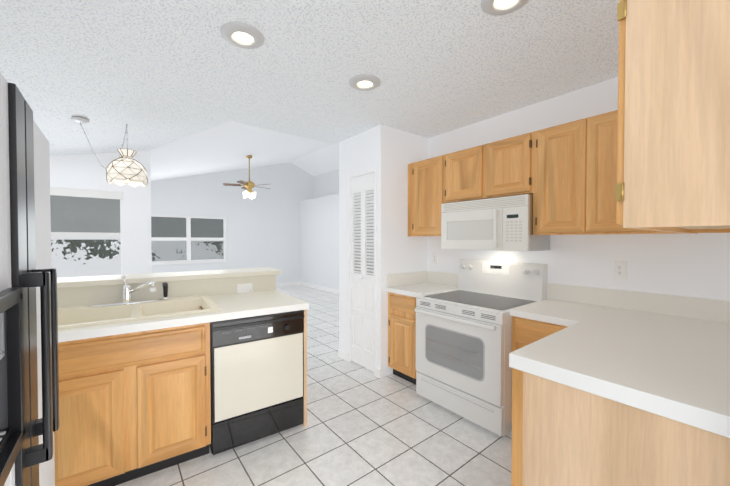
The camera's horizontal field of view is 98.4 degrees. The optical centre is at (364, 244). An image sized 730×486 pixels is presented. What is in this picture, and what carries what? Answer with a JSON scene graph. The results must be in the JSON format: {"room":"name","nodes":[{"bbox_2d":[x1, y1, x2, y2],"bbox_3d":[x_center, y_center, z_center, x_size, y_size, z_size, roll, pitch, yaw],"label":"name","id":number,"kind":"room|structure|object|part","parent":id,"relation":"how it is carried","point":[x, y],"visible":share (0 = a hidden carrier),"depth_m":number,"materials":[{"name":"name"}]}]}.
{"room":"kitchen","nodes":[
{"label":"kitchen","id":0,"kind":"room"},
{"bbox_2d":[50,151,137,273],"bbox_3d":[-3.284,-0.132,3.404,1.320,2.950,0.120,-1,1,-38],"label":"wall","id":1,"kind":"structure","parent":0,"point":[83,171],"depth_m":3.56,"materials":[{"name":"white paint"}]},
{"bbox_2d":[0,65,236,155],"bbox_3d":[-2.484,-1.446,2.972,2.025,1.309,1.515,-1,1,-38],"label":"ceiling","id":2,"kind":"structure","parent":0,"point":[55,104],"depth_m":2.81,"materials":[{"name":"white paint"}]},
{"bbox_2d":[71,116,147,186],"bbox_3d":[-2.320,-0.854,2.882,0.542,0.588,0.314,-1,1,-38],"label":"pendant lamp","id":3,"kind":"object","parent":2,"relation":"hanging from","point":[125,168],"visible":0.98,"depth_m":2.87,"materials":[{"name":"white glass"},{"name":"brushed metal"}]},
{"bbox_3d":[-2.388,-0.913,2.845,0.392,0.470,0.120,-1,1,-38],"label":"chain","id":4,"kind":"part","parent":3,"relation":"part of","materials":[{"name":"silver metal"}]},
{"bbox_3d":[-2.230,-0.724,2.955,0.304,0.322,0.304,-1,1,-38],"label":"lamp shade","id":5,"kind":"part","parent":3,"relation":"part of","materials":[{"name":"white glass"}]},
{"bbox_2d":[138,151,151,273],"bbox_3d":[-4.005,-0.641,5.489,0.143,3.900,4.300,-1,1,-38],"label":"wall","id":6,"kind":"structure","parent":0,"point":[144,193],"depth_m":3.81,"materials":[{"name":"white paint"}]},
{"bbox_2d":[151,162,313,283],"bbox_3d":[-3.501,-0.893,8.701,4.877,4.300,0.120,-1,1,-38],"label":"wall","id":7,"kind":"structure","parent":0,"point":[263,229],"depth_m":8.85,"materials":[{"name":"white paint"}]},
{"bbox_2d":[151,214,227,264],"bbox_3d":[-4.439,-0.131,7.934,1.805,1.200,0.120,-1,1,-38],"label":"living room window","id":8,"kind":"structure","parent":7,"relation":"in","point":[188,238],"depth_m":7.95,"materials":[{"name":"white"}]},
{"bbox_2d":[276,282,299,286],"bbox_3d":[-3.643,1.218,8.538,4.110,0.085,0.012,-1,1,-38],"label":"baseboard","id":9,"kind":"structure","parent":7,"relation":"attached to","point":[293,283],"depth_m":9.56,"materials":[{"name":"white wood"}]},
{"bbox_2d":[150,121,338,180],"bbox_3d":[-1.679,-1.958,6.532,5.087,1.202,6.115,-1,1,-38],"label":"ceiling","id":10,"kind":"structure","parent":0,"point":[231,145],"depth_m":6.29,"materials":[{"name":"white paint"}]},
{"bbox_2d":[223,155,269,198],"bbox_3d":[-2.527,-1.473,6.875,1.030,0.910,1.002,-1,1,-38],"label":"ceiling fan","id":11,"kind":"object","parent":10,"relation":"hanging from","point":[249,185],"visible":1,"depth_m":6.79,"materials":[{"name":"gold metal"}]},
{"bbox_3d":[-2.515,-1.528,6.844,0.220,0.799,0.220,-1,1,-38],"label":"motor","id":12,"kind":"part","parent":11,"relation":"part of","materials":[{"name":"gold metal"}]},
{"bbox_2d":[234,119,338,144],"bbox_3d":[-0.794,-1.882,3.399,1.165,1.350,0.100,-1,1,-38],"label":"wall","id":13,"kind":"structure","parent":0,"point":[281,131],"depth_m":3.35,"materials":[{"name":"white paint"}]},
{"bbox_2d":[0,0,618,141],"bbox_3d":[0.430,-1.266,0.880,4.000,0.200,5.385,-1,1,-38],"label":"ceiling","id":14,"kind":"structure","parent":0,"point":[437,67],"depth_m":1.97,"materials":[{"name":"white paint"}]},
{"bbox_2d":[220,22,263,48],"bbox_3d":[-0.690,-1.185,1.778,0.232,0.050,0.232,-1,1,-38],"label":"recessed light","id":15,"kind":"object","parent":14,"relation":"in","point":[242,35],"visible":1,"depth_m":1.76,"materials":[{"name":"grey"}]},
{"bbox_2d":[349,74,380,90],"bbox_3d":[-0.002,-1.194,2.307,0.232,0.050,0.232,-1,1,-38],"label":"recessed light","id":16,"kind":"object","parent":14,"relation":"in","point":[364,82],"visible":1,"depth_m":2.28,"materials":[{"name":"grey"}]},
{"bbox_2d":[481,0,528,15],"bbox_3d":[0.674,-1.181,1.497,0.232,0.050,0.232,-1,1,-38],"label":"recessed light","id":17,"kind":"object","parent":14,"relation":"in","point":[497,7],"visible":0.98,"depth_m":1.54,"materials":[{"name":"grey"}]},
{"bbox_2d":[116,285,511,485],"bbox_3d":[-0.642,1.384,3.974,6.500,0.100,11.500,-1,1,-38],"label":"floor","id":18,"kind":"structure","parent":0,"point":[365,427],"depth_m":2.16,"materials":[{"name":"tile"}]},
{"bbox_2d":[0,72,58,485],"bbox_3d":[-1.163,0.509,0.613,0.813,1.760,0.896,-1,1,-38],"label":"fridge","id":19,"kind":"object","parent":18,"relation":"on","point":[29,395],"visible":1,"depth_m":0.77,"materials":[{"name":"black plastic"}]},
{"bbox_2d":[54,267,308,485],"bbox_3d":[-1.532,0.787,2.224,2.064,1.151,1.085,-1,1,-34],"label":"base cabinet","id":20,"kind":"object","parent":18,"relation":"on","point":[160,371],"visible":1,"depth_m":1.97,"materials":[{"name":"brown wood"}]},
{"bbox_2d":[58,295,220,329],"bbox_3d":[-1.530,0.514,2.076,1.012,0.182,0.720,-1,1,-38],"label":"sink","id":21,"kind":"object","parent":20,"relation":"in","point":[95,314],"depth_m":2.15,"materials":[{"name":"beige ceramic"}]},
{"bbox_2d":[58,290,308,342],"bbox_3d":[-1.460,0.457,2.074,2.069,0.045,0.894,-1,1,-38],"label":"countertop","id":22,"kind":"structure","parent":20,"relation":"on","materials":[{"name":"white"}]},
{"bbox_2d":[89,275,169,306],"bbox_3d":[-1.655,0.316,2.237,0.478,0.209,0.231,-1,1,-38],"label":"faucet","id":23,"kind":"object","parent":22,"relation":"on","point":[155,290],"depth_m":2.30,"materials":[{"name":"silver metal"}]},
{"bbox_2d":[237,283,251,292],"bbox_3d":[-1.065,0.388,2.790,0.130,0.085,0.017,-1,1,-38],"label":"outlet","id":24,"kind":"object","parent":20,"relation":"attached to","point":[241,287],"depth_m":2.79,"materials":[{"name":"white plastic"}]},
{"bbox_2d":[200,306,303,454],"bbox_3d":[-0.872,0.904,2.401,0.662,0.852,0.665,-1,1,-38],"label":"dishwasher","id":25,"kind":"object","parent":20,"relation":"in","point":[256,361],"depth_m":2.12,"materials":[{"name":"beige plastic"}]},
{"bbox_2d":[414,259,547,436],"bbox_3d":[0.955,0.753,2.667,0.778,1.205,0.787,-1,1,-38],"label":"range","id":26,"kind":"object","parent":18,"relation":"on","point":[463,343],"visible":0.94,"depth_m":2.47,"materials":[{"name":"white metal"}]},
{"bbox_3d":[0.701,0.828,2.468,0.042,0.562,0.783,-1,1,-38],"label":"door","id":27,"kind":"part","parent":26,"relation":"part of","materials":[{"name":"white metal"}]},
{"bbox_3d":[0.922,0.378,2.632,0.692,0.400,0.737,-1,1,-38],"label":"handle","id":28,"kind":"part","parent":26,"relation":"part of","materials":[{"name":"white metal"}]},
{"bbox_2d":[386,271,729,485],"bbox_3d":[0.873,0.840,2.218,1.481,1.045,2.382,-1,1,-38],"label":"base cabinet","id":29,"kind":"object","parent":18,"relation":"on","point":[613,387],"visible":0.9,"depth_m":1.24,"materials":[{"name":"brown wood"}]},
{"bbox_2d":[300,169,338,290],"bbox_3d":[0.056,-0.876,7.666,0.620,4.300,5.915,-1,1,-38],"label":"wall","id":30,"kind":"structure","parent":0,"point":[319,239],"depth_m":8.72,"materials":[{"name":"white paint"}]},
{"bbox_2d":[300,282,336,292],"bbox_3d":[-0.285,1.233,7.623,0.012,0.085,5.615,-1,1,-38],"label":"baseboard","id":31,"kind":"structure","parent":30,"relation":"attached to","point":[301,283],"depth_m":8.87,"materials":[{"name":"white wood"}]},
{"bbox_2d":[339,125,427,377],"bbox_3d":[0.205,-0.611,3.667,0.710,3.900,0.750,-1,1,-38],"label":"wall","id":32,"kind":"structure","parent":0,"point":[390,154],"depth_m":3.33,"materials":[{"name":"white paint"}]},
{"bbox_2d":[337,168,380,377],"bbox_3d":[-0.079,0.277,3.458,0.012,2.130,0.750,-1,1,-38],"label":"door frame","id":33,"kind":"structure","parent":32,"relation":"attached to","point":[346,357],"depth_m":3.25,"materials":[{"name":"white wood"}]},
{"bbox_2d":[351,173,373,371],"bbox_3d":[-0.013,0.290,3.437,0.028,2.082,0.439,-1,1,-38],"label":"pantry door","id":34,"kind":"structure","parent":32,"relation":"in","point":[362,265],"depth_m":3.43,"materials":[{"name":"white wood"}]},
{"bbox_2d":[427,77,729,300],"bbox_3d":[1.271,-0.600,2.987,0.120,3.900,3.140,-1,1,-38],"label":"wall","id":35,"kind":"structure","parent":0,"point":[694,265],"depth_m":2.34,"materials":[{"name":"white paint"}]},
{"bbox_2d":[408,155,443,235],"bbox_3d":[0.730,-0.478,3.292,0.345,0.774,0.486,-1,1,-38],"label":"upper cabinet","id":36,"kind":"object","parent":35,"relation":"attached to","point":[425,177],"depth_m":3.17,"materials":[{"name":"brown wood"}]},
{"bbox_2d":[432,252,437,263],"bbox_3d":[0.780,0.151,3.516,0.009,0.132,0.085,-1,1,-38],"label":"outlet","id":37,"kind":"object","parent":35,"relation":"attached to","point":[434,257],"visible":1,"depth_m":3.52,"materials":[{"name":"white plastic"}]},
{"bbox_2d":[444,146,479,202],"bbox_3d":[1.011,-0.630,2.935,0.345,0.457,0.419,-1,1,-38],"label":"upper cabinet","id":38,"kind":"object","parent":35,"relation":"attached to","point":[462,167],"depth_m":2.83,"materials":[{"name":"brown wood"}]},
{"bbox_2d":[480,132,531,198],"bbox_3d":[1.264,-0.625,2.615,0.345,0.457,0.396,-1,1,-38],"label":"upper cabinet","id":39,"kind":"object","parent":35,"relation":"attached to","point":[505,164],"depth_m":2.51,"materials":[{"name":"brown wood"}]},
{"bbox_2d":[441,194,549,250],"bbox_3d":[1.099,-0.169,2.750,0.446,0.425,0.790,-1,1,-38],"label":"microwave","id":40,"kind":"object","parent":39,"relation":"attached to","point":[501,224],"visible":1,"depth_m":2.55,"materials":[{"name":"white plastic"},{"name":"glass"}]},
{"bbox_3d":[1.040,-0.130,2.503,0.047,0.305,0.028,-1,1,-38],"label":"handle","id":41,"kind":"part","parent":40,"relation":"part of","materials":[{"name":"white plastic"}]},
{"bbox_2d":[386,271,729,322],"bbox_3d":[0.881,0.383,2.216,1.461,0.130,2.382,-1,1,-38],"label":"backsplash","id":42,"kind":"structure","parent":35,"relation":"attached to","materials":[{"name":"white"}]},
{"bbox_2d":[532,119,583,234],"bbox_3d":[1.492,-0.462,2.328,0.345,0.774,0.342,-1,1,-38],"label":"upper cabinet","id":43,"kind":"object","parent":35,"relation":"attached to","point":[557,151],"depth_m":2.22,"materials":[{"name":"brown wood"}]},
{"bbox_2d":[612,260,627,279],"bbox_3d":[1.800,0.177,2.226,0.009,0.132,0.085,-1,1,-38],"label":"outlet","id":44,"kind":"object","parent":35,"relation":"attached to","point":[619,269],"visible":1,"depth_m":2.23,"materials":[{"name":"white plastic"}]},
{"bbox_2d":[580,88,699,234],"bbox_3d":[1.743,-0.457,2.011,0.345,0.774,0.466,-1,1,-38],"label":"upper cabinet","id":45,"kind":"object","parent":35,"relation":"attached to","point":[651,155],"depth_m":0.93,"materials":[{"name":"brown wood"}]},
{"label":"outside","id":46,"kind":"structure","parent":0,"visible":0},
{"bbox_2d":[50,187,123,277],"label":"window","id":47,"kind":"structure","parent":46,"point":[75,236],"depth_m":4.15,"materials":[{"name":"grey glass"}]},
{"bbox_2d":[151,217,223,260],"bbox_3d":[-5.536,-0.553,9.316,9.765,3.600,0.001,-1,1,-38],"label":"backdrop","id":48,"kind":"structure","parent":46,"point":[173,255],"depth_m":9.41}
]}

